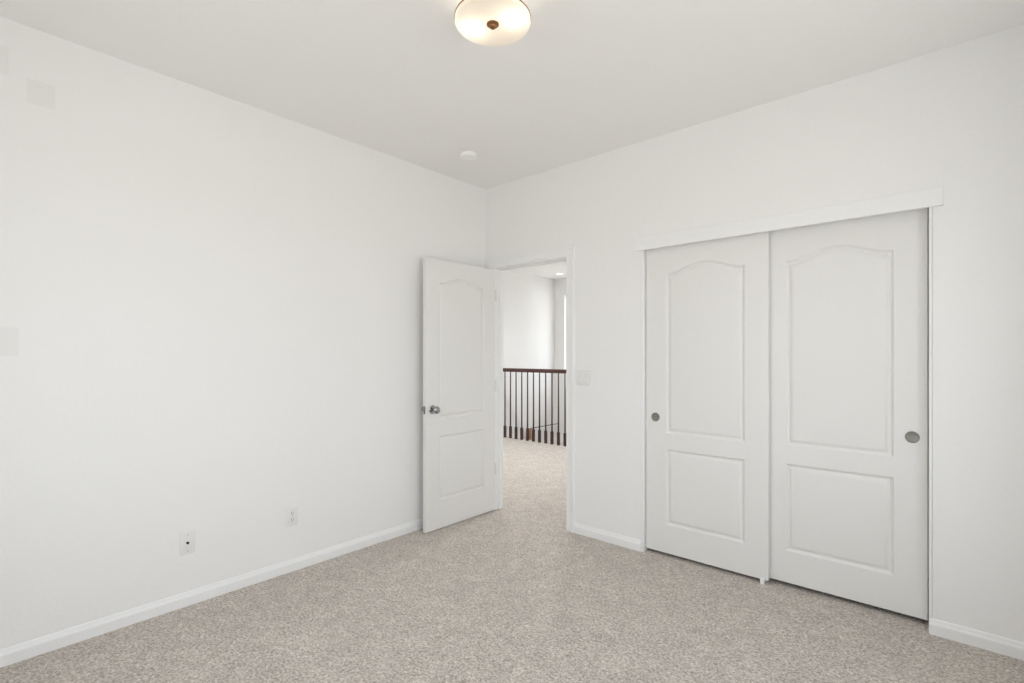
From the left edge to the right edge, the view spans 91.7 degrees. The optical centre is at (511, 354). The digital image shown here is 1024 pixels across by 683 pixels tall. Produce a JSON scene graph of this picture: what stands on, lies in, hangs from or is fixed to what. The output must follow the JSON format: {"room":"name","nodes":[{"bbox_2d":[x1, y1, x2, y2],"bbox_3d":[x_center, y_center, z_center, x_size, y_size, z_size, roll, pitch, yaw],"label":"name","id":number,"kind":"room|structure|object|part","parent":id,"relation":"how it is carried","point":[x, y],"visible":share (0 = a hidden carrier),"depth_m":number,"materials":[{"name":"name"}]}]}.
{"room":"empty bedroom","nodes":[
{"label":"empty bedroom","id":0,"kind":"room"},
{"bbox_2d":[0,17,484,648],"bbox_3d":[-1.486,-0.052,2.934,0.120,2.740,3.670,0,0,41],"label":"wall","id":1,"kind":"structure","parent":0,"point":[211,304],"depth_m":2.59,"materials":[{"name":"paint"}]},
{"bbox_2d":[180,530,194,555],"bbox_3d":[-1.695,0.982,2.596,0.012,0.116,0.070,0,0,41],"label":"cable wall plate","id":2,"kind":"object","parent":1,"relation":"attached to","point":[187,539],"visible":1,"depth_m":2.60,"materials":[{"name":"white plastic"}]},
{"bbox_2d":[0,518,422,667],"bbox_3d":[-1.401,1.278,2.930,0.013,0.080,3.536,0,0,41],"label":"baseboard","id":3,"kind":"structure","parent":1,"relation":"attached to","point":[19,652],"depth_m":2.57,"materials":[{"name":"white paint"}]},
{"bbox_2d":[286,505,297,526],"bbox_3d":[-1.333,0.978,3.012,0.008,0.116,0.070,0,0,41],"label":"power outlet","id":4,"kind":"object","parent":1,"relation":"attached to","point":[291,512],"visible":1,"depth_m":3.01,"materials":[{"name":"white plastic"}]},
{"bbox_2d":[0,436,1023,682],"bbox_3d":[0.429,1.464,4.327,6.320,0.308,8.290,0,0,41],"label":"floor","id":5,"kind":"structure","parent":0,"point":[507,594],"depth_m":2.38,"materials":[{"name":"carpet"}]},
{"bbox_2d":[503,368,565,445],"bbox_3d":[0.764,0.723,7.127,2.884,1.190,0.110,0,0,41],"label":"stair railing","id":6,"kind":"object","parent":5,"relation":"on","point":[505,370],"visible":0.37,"depth_m":7.49,"materials":[{"name":"brown wood"}]},
{"bbox_3d":[0.743,0.238,7.145,2.829,0.057,0.066,0,0,41],"label":"handrail","id":7,"kind":"part","parent":6,"relation":"part of","materials":[{"name":"brown wood"}]},
{"bbox_2d":[760,577,766,584],"bbox_3d":[1.440,1.296,2.850,0.028,0.045,0.070,0,0,41],"label":"guide","id":8,"kind":"object","parent":5,"relation":"on","point":[762,580],"visible":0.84,"depth_m":2.83,"materials":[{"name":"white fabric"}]},
{"bbox_2d":[0,0,1023,278],"bbox_3d":[0.429,-1.497,4.327,6.320,0.150,8.290,0,0,41],"label":"ceiling","id":9,"kind":"structure","parent":0,"point":[399,79],"depth_m":2.35,"materials":[{"name":"white paint"}]},
{"bbox_2d":[460,150,476,160],"bbox_3d":[-0.305,-1.402,3.500,0.121,0.040,0.121,0,0,41],"label":"smoke detector","id":10,"kind":"object","parent":9,"relation":"attached to","point":[468,155],"visible":1,"depth_m":3.47,"materials":[{"name":"white plastic"}]},
{"bbox_2d":[454,0,530,45],"bbox_3d":[-0.075,-1.343,1.929,0.297,0.156,0.297,0,0,41],"label":"ceiling light","id":11,"kind":"object","parent":9,"relation":"attached to","point":[482,22],"visible":1,"depth_m":1.91,"materials":[{"name":"white glass"}]},
{"bbox_2d":[503,271,554,443],"bbox_3d":[-0.658,0.448,7.786,0.120,3.740,4.528,0,0,41],"label":"wall","id":12,"kind":"structure","parent":0,"point":[528,300],"depth_m":8.76,"materials":[{"name":"white paint"}]},
{"bbox_2d":[555,278,565,444],"bbox_3d":[2.335,0.448,8.071,4.000,3.740,0.092,0,0,41],"label":"wall","id":13,"kind":"structure","parent":0,"point":[560,284],"depth_m":9.27,"materials":[{"name":"white paint"}]},
{"bbox_2d":[485,25,1023,642],"bbox_3d":[0.140,-0.052,3.997,6.320,2.740,0.111,0,0,41],"label":"wall","id":14,"kind":"structure","parent":0,"point":[951,118],"depth_m":2.47,"materials":[{"name":"white paint"}]},
{"bbox_2d":[488,246,574,532],"bbox_3d":[0.163,0.258,3.989,0.886,2.120,0.127,0,0,41],"label":"door frame","id":15,"kind":"structure","parent":14,"relation":"attached to","point":[568,253],"depth_m":3.79,"materials":[{"name":"white paint"}]},
{"bbox_2d":[422,257,495,532],"bbox_3d":[-0.399,0.294,3.922,0.167,2.022,0.754,0,0,41],"label":"door","id":16,"kind":"structure","parent":15,"relation":"attached to","point":[459,382],"depth_m":3.88,"materials":[{"name":"white paint"}]},
{"bbox_3d":[-0.564,0.406,3.658,0.066,0.066,0.066,0,0,41],"label":"knob","id":17,"kind":"part","parent":16,"relation":"part of","materials":[{"name":"silver metal"}]},
{"bbox_2d":[577,370,590,385],"bbox_3d":[0.519,0.166,3.608,0.118,0.116,0.010,0,0,41],"label":"light switch","id":18,"kind":"object","parent":14,"relation":"attached to","point":[583,376],"visible":1,"depth_m":3.60,"materials":[{"name":"white plastic"}]},
{"bbox_2d":[574,523,640,551],"bbox_3d":[0.660,1.278,3.483,0.530,0.080,0.013,0,0,41],"label":"baseboard","id":19,"kind":"structure","parent":14,"relation":"attached to","point":[609,537],"depth_m":3.47,"materials":[{"name":"white paint"}]},
{"bbox_2d":[646,231,769,580],"bbox_3d":[1.187,0.283,3.086,0.748,2.010,0.036,0,0,41],"label":"door","id":20,"kind":"structure","parent":14,"relation":"in","point":[708,302],"depth_m":3.04,"materials":[{"name":"white paint"}]},
{"bbox_3d":[0.946,0.409,3.276,0.058,0.058,0.004,0,0,41],"label":"flush pull","id":21,"kind":"part","parent":20,"relation":"part of","materials":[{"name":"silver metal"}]},
{"bbox_2d":[642,207,932,617],"bbox_3d":[1.458,0.283,2.866,1.480,2.070,0.117,0,0,41],"label":"door frame","id":22,"kind":"structure","parent":14,"relation":"attached to","point":[644,548],"depth_m":2.35,"materials":[{"name":"white paint"}]},
{"bbox_2d":[770,208,927,619],"bbox_3d":[1.736,0.281,2.659,0.752,2.006,0.036,0,0,41],"label":"door","id":23,"kind":"structure","parent":14,"relation":"in","point":[849,298],"depth_m":2.60,"materials":[{"name":"white paint"}]},
{"bbox_3d":[1.964,0.403,2.437,0.058,0.058,0.004,0,0,41],"label":"flush pull","id":24,"kind":"part","parent":23,"relation":"part of","materials":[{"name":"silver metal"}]},
{"bbox_2d":[928,208,928,577],"bbox_3d":[1.793,-0.052,3.136,1.700,2.740,0.778,0,0,41],"label":"wall","id":25,"kind":"structure","parent":0,"point":[928,208],"depth_m":2.92,"materials":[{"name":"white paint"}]},
{"bbox_3d":[1.327,2.293,7.811,2.830,0.050,1.630,0,0,41],"label":"floor","id":26,"kind":"structure","parent":0,"visible":0},
{"bbox_2d":[529,423,557,439],"bbox_3d":[0.576,1.774,8.978,0.056,0.988,0.868,0,0,41],"label":"stair handrail","id":27,"kind":"object","parent":26,"relation":"on","point":[530,429],"visible":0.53,"depth_m":8.67,"materials":[{"name":"brown wood"}]},
{"bbox_3d":[0.308,1.776,8.673,0.056,0.985,0.056,0,0,41],"label":"post","id":28,"kind":"part","parent":27,"relation":"part of","materials":[{"name":"brown wood"}]},
{"bbox_3d":[1.223,-0.052,0.554,0.092,2.740,3.670,0,0,41],"label":"wall","id":29,"kind":"structure","parent":0,"visible":0},
{"bbox_2d":[929,617,1023,660],"bbox_3d":[1.012,1.278,0.820,0.575,0.080,3.550,0,0,41],"label":"baseboard","id":30,"kind":"structure","parent":29,"relation":"attached to","point":[972,637],"depth_m":2.23,"materials":[{"name":"white paint"}]}
]}

